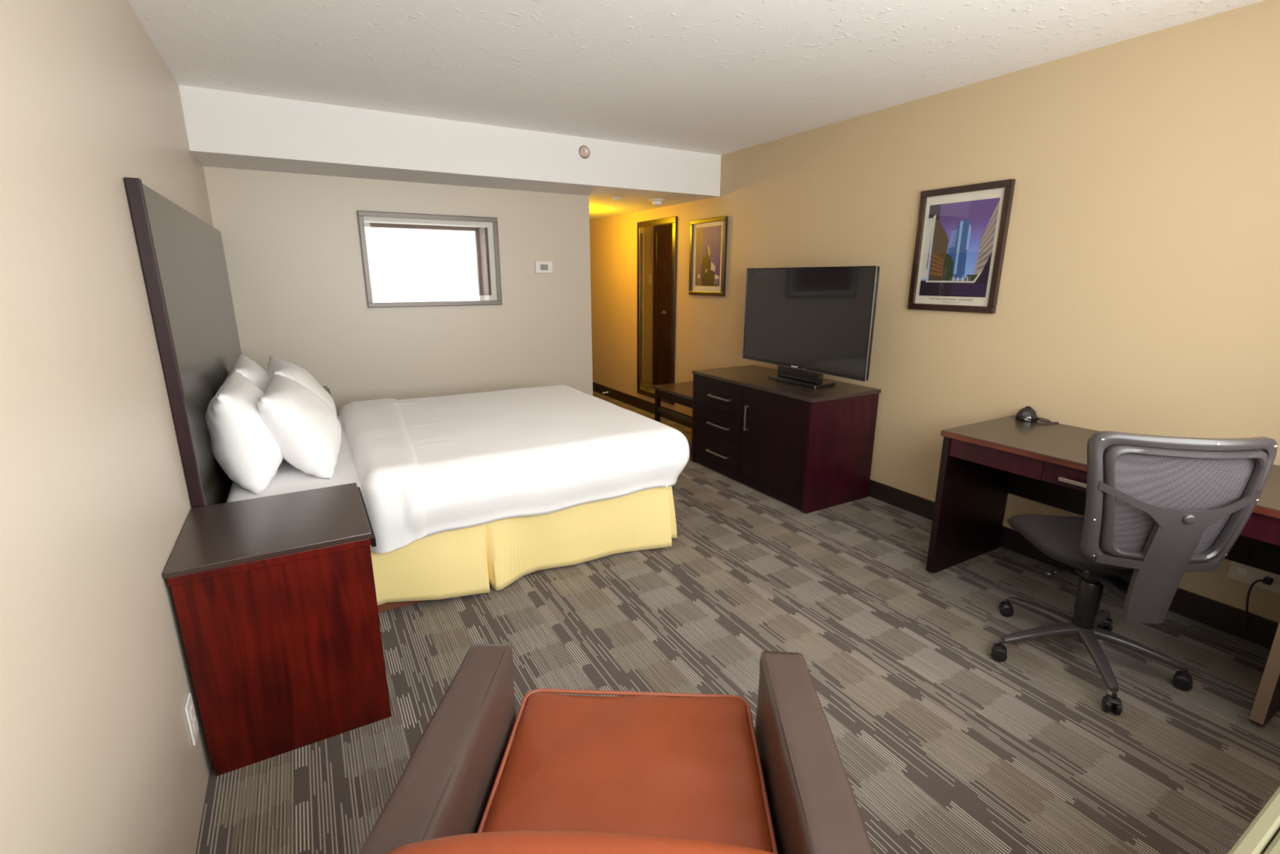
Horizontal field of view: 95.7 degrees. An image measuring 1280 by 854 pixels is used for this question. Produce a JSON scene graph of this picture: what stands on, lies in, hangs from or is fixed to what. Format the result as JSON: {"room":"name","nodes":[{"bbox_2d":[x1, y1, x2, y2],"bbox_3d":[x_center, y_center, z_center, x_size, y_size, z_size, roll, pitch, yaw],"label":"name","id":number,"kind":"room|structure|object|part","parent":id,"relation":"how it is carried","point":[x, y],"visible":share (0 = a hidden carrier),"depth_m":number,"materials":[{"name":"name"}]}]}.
{"room":"hotel room","nodes":[
{"label":"hotel room","id":0,"kind":"room"},
{"bbox_2d":[0,0,213,853],"bbox_3d":[-1.536,-0.212,1.724,0.120,2.440,5.240,-8,17,-29],"label":"wall","id":1,"kind":"structure","parent":0,"point":[98,754],"depth_m":1.19,"materials":[{"name":"beige paint"}]},
{"bbox_2d":[123,177,241,507],"bbox_3d":[-2.122,-0.191,2.942,0.038,1.686,2.369,-8,17,-29],"label":"headboard","id":2,"kind":"object","parent":1,"relation":"attached to","point":[182,256],"visible":0.52,"depth_m":2.16,"materials":[{"name":"laminate"}]},
{"bbox_2d":[184,692,199,745],"bbox_3d":[-1.258,0.820,1.627,0.008,0.124,0.072,-8,17,-29],"label":"outlet","id":3,"kind":"object","parent":1,"relation":"attached to","point":[189,709],"visible":1,"depth_m":1.61,"materials":[{"name":"white plastic"}]},
{"bbox_2d":[190,704,194,719],"bbox_3d":[-1.256,0.800,1.623,0.002,0.029,0.032,-8,17,-29],"label":"socket","id":4,"kind":"object","parent":3,"relation":"attached to","point":[192,708],"depth_m":1.62,"materials":[{"name":"white plastic"}]},
{"bbox_2d":[192,716,196,732],"bbox_3d":[-1.256,0.840,1.633,0.002,0.029,0.032,-8,17,-29],"label":"socket","id":5,"kind":"object","parent":3,"relation":"attached to","point":[194,719],"depth_m":1.63,"materials":[{"name":"white plastic"}]},
{"bbox_2d":[203,166,592,415],"bbox_3d":[-1.615,-0.785,4.584,2.660,2.117,0.120,-8,17,-29],"label":"wall","id":6,"kind":"structure","parent":0,"point":[291,243],"depth_m":4.33,"materials":[{"name":"beige paint"}]},
{"bbox_2d":[356,210,502,307],"bbox_3d":[-1.562,-1.262,4.406,1.000,0.671,0.024,-8,17,-29],"label":"mirror","id":7,"kind":"object","parent":6,"relation":"attached to","point":[410,260],"visible":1,"depth_m":4.38,"materials":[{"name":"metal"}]},
{"bbox_2d":[369,222,491,297],"bbox_3d":[-1.565,-1.262,4.406,0.846,0.517,0.001,-8,17,-29],"label":"print","id":8,"kind":"object","parent":7,"relation":"attached to","point":[408,260],"depth_m":4.39},
{"bbox_2d":[534,261,552,273],"bbox_3d":[-0.805,-1.335,4.838,0.148,0.094,0.026,-8,17,-29],"label":"thermostat","id":9,"kind":"object","parent":6,"relation":"attached to","point":[540,266],"visible":1,"depth_m":4.83,"materials":[{"name":"white plastic"}]},
{"bbox_2d":[589,197,676,221],"bbox_3d":[-0.661,-2.354,6.227,1.216,0.100,2.360,-8,17,-29],"label":"ceiling","id":10,"kind":"structure","parent":0,"point":[599,208],"depth_m":5.70,"materials":[{"name":"white paint"}]},
{"bbox_2d":[648,198,665,205],"bbox_3d":[0.153,-2.002,5.167,0.140,0.050,0.140,-8,17,-29],"label":"smoke detector","id":11,"kind":"object","parent":10,"relation":"attached to","point":[656,202],"visible":1,"depth_m":5.13,"materials":[{"name":"white plastic"}]},
{"bbox_2d":[127,0,1265,155],"bbox_3d":[0.255,-1.604,2.042,3.876,0.100,4.583,-8,17,-29],"label":"ceiling","id":12,"kind":"structure","parent":0,"point":[713,77],"depth_m":2.63,"materials":[{"name":"white paint"}]},
{"bbox_2d":[178,84,720,204],"bbox_3d":[-1.057,-2.017,4.277,3.636,0.423,0.657,-8,17,-29],"label":"bulkhead","id":13,"kind":"object","parent":12,"relation":"attached to","point":[224,129],"visible":0.71,"depth_m":3.78,"materials":[{"name":"white paint"}]},
{"bbox_2d":[578,145,590,158],"bbox_3d":[-0.400,-2.023,4.252,0.088,0.088,0.040,-8,17,-29],"label":"sprinkler","id":14,"kind":"object","parent":13,"relation":"attached to","point":[584,151],"visible":1,"depth_m":4.26,"materials":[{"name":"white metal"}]},
{"bbox_2d":[611,196,621,200],"bbox_3d":[-0.204,-1.972,5.002,0.084,0.026,0.084,-8,17,-29],"label":"sprinkler","id":15,"kind":"object","parent":13,"relation":"attached to","point":[615,198],"visible":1,"depth_m":4.98,"materials":[{"name":"white plastic"}]},
{"bbox_2d":[195,391,1279,853],"bbox_3d":[-0.503,0.517,3.939,3.876,0.080,7.600,-8,17,-29],"label":"floor","id":16,"kind":"structure","parent":0,"point":[944,745],"depth_m":2.16,"materials":[{"name":"carpet"}]},
{"bbox_2d":[163,482,391,776],"bbox_3d":[-1.183,0.631,1.979,0.522,0.680,0.523,-8,17,-29],"label":"nightstand","id":17,"kind":"object","parent":16,"relation":"on","point":[274,597],"visible":1,"depth_m":1.77,"materials":[{"name":"laminate"}]},
{"bbox_2d":[322,386,331,395],"bbox_3d":[-2.346,0.116,3.963,0.484,0.680,0.540,-8,17,-29],"label":"nightstand","id":18,"kind":"object","parent":16,"relation":"on","point":[324,387],"visible":0.1,"depth_m":4.10,"materials":[{"name":"laminate"}]},
{"bbox_2d":[226,415,676,612],"bbox_3d":[-1.032,0.313,3.338,2.068,0.616,1.586,-8,17,-29],"label":"bed","id":19,"kind":"object","parent":16,"relation":"on","point":[463,562],"visible":0.19,"depth_m":2.74,"materials":[{"name":"yellow fabric"}]},
{"bbox_2d":[205,369,283,494],"bbox_3d":[-1.711,0.002,2.522,0.269,0.424,0.692,-9,17,-30],"label":"pillow","id":20,"kind":"object","parent":19,"relation":"on","point":[243,446],"visible":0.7,"depth_m":2.29,"materials":[{"name":"white fabric"}]},
{"bbox_2d":[226,353,268,394],"bbox_3d":[-2.055,-0.149,3.102,0.266,0.430,0.660,-9,17,-31],"label":"pillow","id":21,"kind":"object","parent":19,"relation":"on","point":[248,368],"visible":0.24,"depth_m":2.94,"materials":[{"name":"white fabric"}]},
{"bbox_3d":[-1.073,0.150,3.288,1.990,0.276,1.537,-8,17,-29],"label":"mattress","id":22,"kind":"part","parent":19,"relation":"part of","materials":[{"name":"white fabric"}]},
{"bbox_2d":[257,373,341,479],"bbox_3d":[-1.556,-0.018,2.669,0.311,0.377,0.707,-7,16,-24],"label":"pillow","id":23,"kind":"object","parent":19,"relation":"on","point":[307,432],"visible":0.93,"depth_m":2.44,"materials":[{"name":"white fabric"}]},
{"bbox_2d":[266,356,337,417],"bbox_3d":[-1.886,-0.167,3.222,0.310,0.398,0.680,-9,17,-32],"label":"pillow","id":24,"kind":"object","parent":19,"relation":"on","point":[275,366],"visible":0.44,"depth_m":3.09,"materials":[{"name":"white fabric"}]},
{"bbox_2d":[338,384,689,553],"bbox_3d":[-0.819,0.089,3.425,1.623,0.372,1.720,-8,17,-29],"label":"duvet","id":25,"kind":"object","parent":19,"relation":"on","point":[424,467],"visible":1,"depth_m":2.82,"materials":[{"name":"white fabric"}]},
{"bbox_2d":[359,643,875,853],"bbox_3d":[-0.030,0.819,1.005,0.778,0.807,0.894,1,15,3],"label":"armchair","id":26,"kind":"object","parent":16,"relation":"on","point":[638,772],"visible":1,"depth_m":1.11,"materials":[{"name":"brown leather"}]},
{"bbox_3d":[-0.364,0.851,1.050,0.106,0.527,0.772,1,15,3],"label":"arm","id":27,"kind":"part","parent":26,"relation":"part of","materials":[{"name":"brown leather"}]},
{"bbox_2d":[386,830,775,853],"bbox_3d":[-0.041,0.677,0.716,0.566,0.388,0.157,1,15,3],"label":"cushion","id":28,"kind":"object","parent":26,"relation":"on","point":[511,842],"depth_m":0.68,"materials":[{"name":"orange leather"}]},
{"bbox_2d":[481,692,773,853],"bbox_3d":[-0.025,0.781,1.114,0.544,0.156,0.662,1,15,3],"label":"seat cushion","id":29,"kind":"object","parent":26,"relation":"on","point":[683,765],"depth_m":1.18,"materials":[{"name":"orange leather"}]},
{"bbox_3d":[0.307,0.859,1.020,0.106,0.526,0.772,1,15,3],"label":"arm","id":30,"kind":"part","parent":26,"relation":"part of","materials":[{"name":"brown leather"}]},
{"bbox_2d":[653,381,693,423],"bbox_3d":[0.524,-0.087,5.125,0.515,0.500,0.730,-8,17,-29],"label":"bench","id":31,"kind":"object","parent":16,"relation":"on","point":[682,393],"visible":0.23,"depth_m":5.09,"materials":[{"name":"laminate"}]},
{"bbox_3d":[0.161,-0.119,5.299,0.040,0.472,0.040,-8,17,-29],"label":"leg","id":32,"kind":"part","parent":31,"relation":"part of","materials":[{"name":"brown wood"}]},
{"bbox_2d":[691,364,880,513],"bbox_3d":[0.980,0.019,4.225,0.635,0.745,1.252,-8,17,-29],"label":"tv stand","id":33,"kind":"object","parent":16,"relation":"on","point":[810,450],"visible":0.98,"depth_m":3.82,"materials":[{"name":"laminate"}]},
{"bbox_3d":[0.681,-0.101,4.742,0.601,0.718,0.022,-8,17,-29],"label":"panel","id":34,"kind":"part","parent":33,"relation":"part of","materials":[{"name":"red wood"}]},
{"bbox_3d":[0.578,0.202,4.364,0.028,0.013,0.245,-8,17,-29],"label":"handle","id":35,"kind":"part","parent":33,"relation":"part of","materials":[{"name":"metal"}]},
{"bbox_3d":[0.801,0.142,4.522,0.527,0.202,0.568,-8,17,-29],"label":"drawer","id":36,"kind":"part","parent":33,"relation":"part of","materials":[{"name":"brown wood"}]},
{"bbox_3d":[0.801,-0.058,4.471,0.527,0.202,0.568,-8,17,-29],"label":"drawer","id":37,"kind":"part","parent":33,"relation":"part of","materials":[{"name":"brown wood"}]},
{"bbox_3d":[0.578,-0.009,4.309,0.028,0.013,0.245,-8,17,-29],"label":"handle","id":38,"kind":"part","parent":33,"relation":"part of","materials":[{"name":"metal"}]},
{"bbox_3d":[0.579,-0.216,4.255,0.028,0.013,0.245,-8,17,-29],"label":"handle","id":39,"kind":"part","parent":33,"relation":"part of","materials":[{"name":"metal"}]},
{"bbox_3d":[0.801,-0.269,4.416,0.527,0.222,0.568,-8,17,-29],"label":"drawer","id":40,"kind":"part","parent":33,"relation":"part of","materials":[{"name":"brown wood"}]},
{"bbox_3d":[0.736,-0.062,4.014,0.028,0.177,0.013,-8,17,-29],"label":"handle","id":41,"kind":"part","parent":33,"relation":"part of","materials":[{"name":"metal"}]},
{"bbox_3d":[0.742,0.369,4.174,0.022,0.057,1.196,-8,17,-29],"label":"rail","id":42,"kind":"part","parent":33,"relation":"part of","materials":[{"name":"brown wood"}]},
{"bbox_3d":[0.881,0.094,3.843,0.018,0.636,0.618,-8,17,-29],"label":"door","id":43,"kind":"part","parent":33,"relation":"part of","materials":[{"name":"brown wood"}]},
{"bbox_2d":[742,266,879,388],"bbox_3d":[1.117,-0.683,3.920,0.240,0.767,1.176,-8,16,-27],"label":"television","id":44,"kind":"object","parent":33,"relation":"on","point":[810,322],"visible":1,"depth_m":3.80,"materials":[{"name":"black plastic"}]},
{"bbox_3d":[1.089,-0.728,3.893,0.030,0.668,1.172,-8,16,-27],"label":"casing","id":45,"kind":"part","parent":44,"relation":"part of","materials":[{"name":"black plastic"}]},
{"bbox_3d":[1.291,0.164,3.722,0.601,0.718,0.022,-8,17,-29],"label":"panel","id":46,"kind":"part","parent":33,"relation":"part of","materials":[{"name":"red wood"}]},
{"bbox_2d":[925,414,1279,725],"bbox_3d":[2.014,0.472,2.481,0.649,0.745,1.245,-8,17,-29],"label":"desk","id":47,"kind":"object","parent":16,"relation":"on","point":[984,462],"visible":0.62,"depth_m":2.72,"materials":[{"name":"laminate"}]},
{"bbox_3d":[1.718,0.356,2.983,0.607,0.716,0.033,-8,17,-29],"label":"panel","id":48,"kind":"part","parent":47,"relation":"part of","materials":[{"name":"brown wood"}]},
{"bbox_2d":[1014,405,1058,423],"bbox_3d":[1.996,-0.063,2.918,0.100,0.071,0.178,-10,18,-34],"label":"outlet","id":49,"kind":"object","parent":47,"relation":"on","point":[1028,414],"visible":1,"depth_m":2.92,"materials":[{"name":"black plastic"}]},
{"bbox_3d":[2.036,-0.030,2.888,0.093,0.020,0.051,9,17,31],"label":"cord","id":50,"kind":"part","parent":49,"relation":"part of","materials":[{"name":"black plastic"}]},
{"bbox_3d":[1.992,0.190,2.374,0.521,0.084,0.374,-8,17,-29],"label":"drawer","id":51,"kind":"part","parent":47,"relation":"part of","materials":[{"name":"red wood"}]},
{"bbox_3d":[1.753,0.231,2.245,0.028,0.016,0.225,-8,17,-29],"label":"handle","id":52,"kind":"part","parent":47,"relation":"part of","materials":[{"name":"metal"}]},
{"bbox_3d":[2.256,0.289,2.578,0.018,0.380,1.153,-8,17,-29],"label":"modesty panel","id":53,"kind":"part","parent":47,"relation":"part of","materials":[{"name":"brown wood"}]},
{"bbox_3d":[2.313,0.615,1.988,0.607,0.716,0.033,-8,17,-29],"label":"panel","id":54,"kind":"part","parent":47,"relation":"part of","materials":[{"name":"brown wood"}]},
{"bbox_2d":[991,431,1277,715],"bbox_3d":[1.690,0.435,2.142,0.632,0.985,0.692,0,15,-1],"label":"office chair","id":55,"kind":"object","parent":16,"relation":"on","point":[1158,509],"visible":1,"depth_m":1.83,"materials":[{"name":"grey plastic"}]},
{"bbox_2d":[993,640,1007,654],"bbox_3d":[1.407,0.864,2.259,0.047,0.055,0.036,9,17,32],"label":"caster","id":56,"kind":"object","parent":55,"relation":"attached to","point":[999,648],"depth_m":2.25,"materials":[{"name":"black plastic"}]},
{"bbox_2d":[1000,598,1013,608],"bbox_3d":[1.623,0.787,2.557,0.047,0.055,0.036,6,16,21],"label":"caster","id":57,"kind":"object","parent":55,"relation":"attached to","point":[1006,604],"depth_m":2.54,"materials":[{"name":"black plastic"}]},
{"bbox_3d":[1.550,0.802,2.249,0.275,0.070,0.052,0,15,-2],"label":"arm","id":58,"kind":"part","parent":55,"relation":"part of","materials":[{"name":"grey plastic"}]},
{"bbox_3d":[1.666,0.761,2.409,0.052,0.070,0.275,-5,15,-17],"label":"arm","id":59,"kind":"part","parent":55,"relation":"part of","materials":[{"name":"grey plastic"}]},
{"bbox_3d":[1.579,0.539,2.156,0.158,0.026,0.020,-3,15,-12],"label":"lever","id":60,"kind":"part","parent":55,"relation":"part of","materials":[{"name":"black plastic"}]},
{"bbox_3d":[1.728,0.440,2.228,0.490,0.115,0.480,2,15,9],"label":"seat","id":61,"kind":"part","parent":55,"relation":"part of","materials":[{"name":"grey fabric"}]},
{"bbox_3d":[1.666,0.841,2.101,0.052,0.070,0.275,5,15,17],"label":"arm","id":62,"kind":"part","parent":55,"relation":"part of","materials":[{"name":"grey plastic"}]},
{"bbox_3d":[1.853,0.777,2.350,0.275,0.070,0.052,-10,18,-35],"label":"arm","id":63,"kind":"part","parent":55,"relation":"part of","materials":[{"name":"grey plastic"}]},
{"bbox_2d":[1101,617,1111,626],"bbox_3d":[1.969,0.816,2.447,0.036,0.055,0.047,8,16,28],"label":"caster","id":64,"kind":"object","parent":55,"relation":"attached to","point":[1107,622],"depth_m":2.43,"materials":[{"name":"black plastic"}]},
{"bbox_2d":[1105,691,1121,707],"bbox_3d":[1.622,0.935,1.985,0.036,0.055,0.047,8,16,27],"label":"caster","id":65,"kind":"object","parent":55,"relation":"attached to","point":[1111,701],"depth_m":1.97,"materials":[{"name":"black plastic"}]},
{"bbox_3d":[1.857,0.825,2.164,0.275,0.070,0.052,10,17,33],"label":"arm","id":66,"kind":"part","parent":55,"relation":"part of","materials":[{"name":"grey plastic"}]},
{"bbox_3d":[1.679,0.236,1.844,0.409,0.450,0.339,-8,17,-29],"label":"frame","id":67,"kind":"part","parent":55,"relation":"part of","materials":[{"name":"grey plastic"}]},
{"bbox_3d":[1.673,0.243,1.815,0.466,0.406,0.070,2,15,9],"label":"backrest","id":68,"kind":"part","parent":55,"relation":"part of","materials":[{"name":"fabric"}]},
{"bbox_2d":[1173,668,1192,681],"bbox_3d":[1.975,0.905,2.103,0.047,0.055,0.036,14,20,42],"label":"caster","id":69,"kind":"object","parent":55,"relation":"attached to","point":[1179,676],"depth_m":2.09,"materials":[{"name":"black plastic"}]},
{"bbox_3d":[1.671,0.248,1.798,0.437,0.378,0.089,2,15,9],"label":"frame","id":70,"kind":"part","parent":55,"relation":"part of","materials":[{"name":"grey plastic"}]},
{"bbox_2d":[589,0,1279,622],"bbox_3d":[1.124,-0.936,4.535,0.120,2.440,7.600,-8,17,-29],"label":"wall","id":71,"kind":"structure","parent":0,"point":[1139,292],"depth_m":2.81,"materials":[{"name":"beige paint"}]},
{"bbox_2d":[636,216,677,404],"bbox_3d":[0.160,-1.196,6.042,0.019,1.835,0.740,-8,17,-29],"label":"wall mirror","id":72,"kind":"object","parent":71,"relation":"attached to","point":[656,239],"visible":0.83,"depth_m":6.01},
{"bbox_2d":[688,216,728,296],"bbox_3d":[0.600,-1.512,5.168,0.027,0.660,0.520,-8,17,-29],"label":"framed picture","id":73,"kind":"object","parent":71,"relation":"attached to","point":[708,237],"visible":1,"depth_m":5.15,"materials":[{"name":"paper"}]},
{"bbox_2d":[694,225,721,286],"bbox_3d":[0.604,-1.519,5.163,0.001,0.508,0.368,-8,17,-29],"label":"print","id":74,"kind":"object","parent":73,"relation":"attached to","point":[708,238],"depth_m":5.16,"materials":[{"name":"paper"}]},
{"bbox_2d":[592,382,1279,649],"bbox_3d":[0.984,0.162,4.927,0.014,0.118,7.040,-8,17,-29],"label":"baseboard","id":75,"kind":"structure","parent":71,"relation":"attached to","point":[1261,631],"depth_m":2.97,"materials":[{"name":"brown wood"}]},
{"bbox_2d":[907,178,1015,313],"bbox_3d":[1.765,-0.986,3.225,0.027,0.670,0.515,-8,17,-29],"label":"framed picture","id":76,"kind":"object","parent":71,"relation":"attached to","point":[962,232],"visible":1,"depth_m":3.20},
{"bbox_2d":[919,197,999,297],"bbox_3d":[1.765,-0.986,3.225,0.003,0.505,0.395,-8,17,-29],"label":"print","id":77,"kind":"object","parent":76,"relation":"attached to","point":[960,238],"depth_m":3.21},
{"bbox_2d":[1226,560,1279,593],"bbox_3d":[2.496,0.601,2.346,0.008,0.090,0.156,-8,17,-29],"label":"outlet","id":78,"kind":"object","parent":71,"relation":"attached to","point":[1238,571],"visible":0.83,"depth_m":2.35,"materials":[{"name":"beige plastic"}]},
{"bbox_2d":[1235,566,1248,575],"bbox_3d":[2.474,0.592,2.378,0.002,0.028,0.030,-8,17,-29],"label":"socket","id":79,"kind":"object","parent":78,"relation":"attached to","point":[1240,571],"depth_m":2.38,"materials":[{"name":"white plastic"}]},
{"bbox_2d":[1264,574,1275,584],"bbox_3d":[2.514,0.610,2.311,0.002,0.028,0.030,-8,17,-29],"label":"plug","id":80,"kind":"object","parent":78,"relation":"attached to","point":[1273,576],"depth_m":2.30,"materials":[{"name":"plastic"}]},
{"bbox_2d":[1244,576,1274,633],"bbox_3d":[2.478,0.721,2.329,0.078,0.249,0.031,-2,15,-7],"label":"power cord","id":81,"kind":"object","parent":71,"relation":"attached to","point":[1268,580],"visible":1,"depth_m":2.32,"materials":[{"name":"black plastic"}]},
{"bbox_3d":[1.291,0.076,0.624,3.636,2.440,0.440,-8,17,-29],"label":"wall window","id":82,"kind":"structure","parent":0,"visible":0},
{"bbox_2d":[1226,785,1279,853],"bbox_3d":[1.134,-0.209,0.485,2.940,1.360,0.428,-8,17,-29],"label":"window","id":83,"kind":"structure","parent":82,"relation":"attached to","point":[1261,835],"depth_m":0.59,"materials":[{"name":"white plastic"}]}
]}

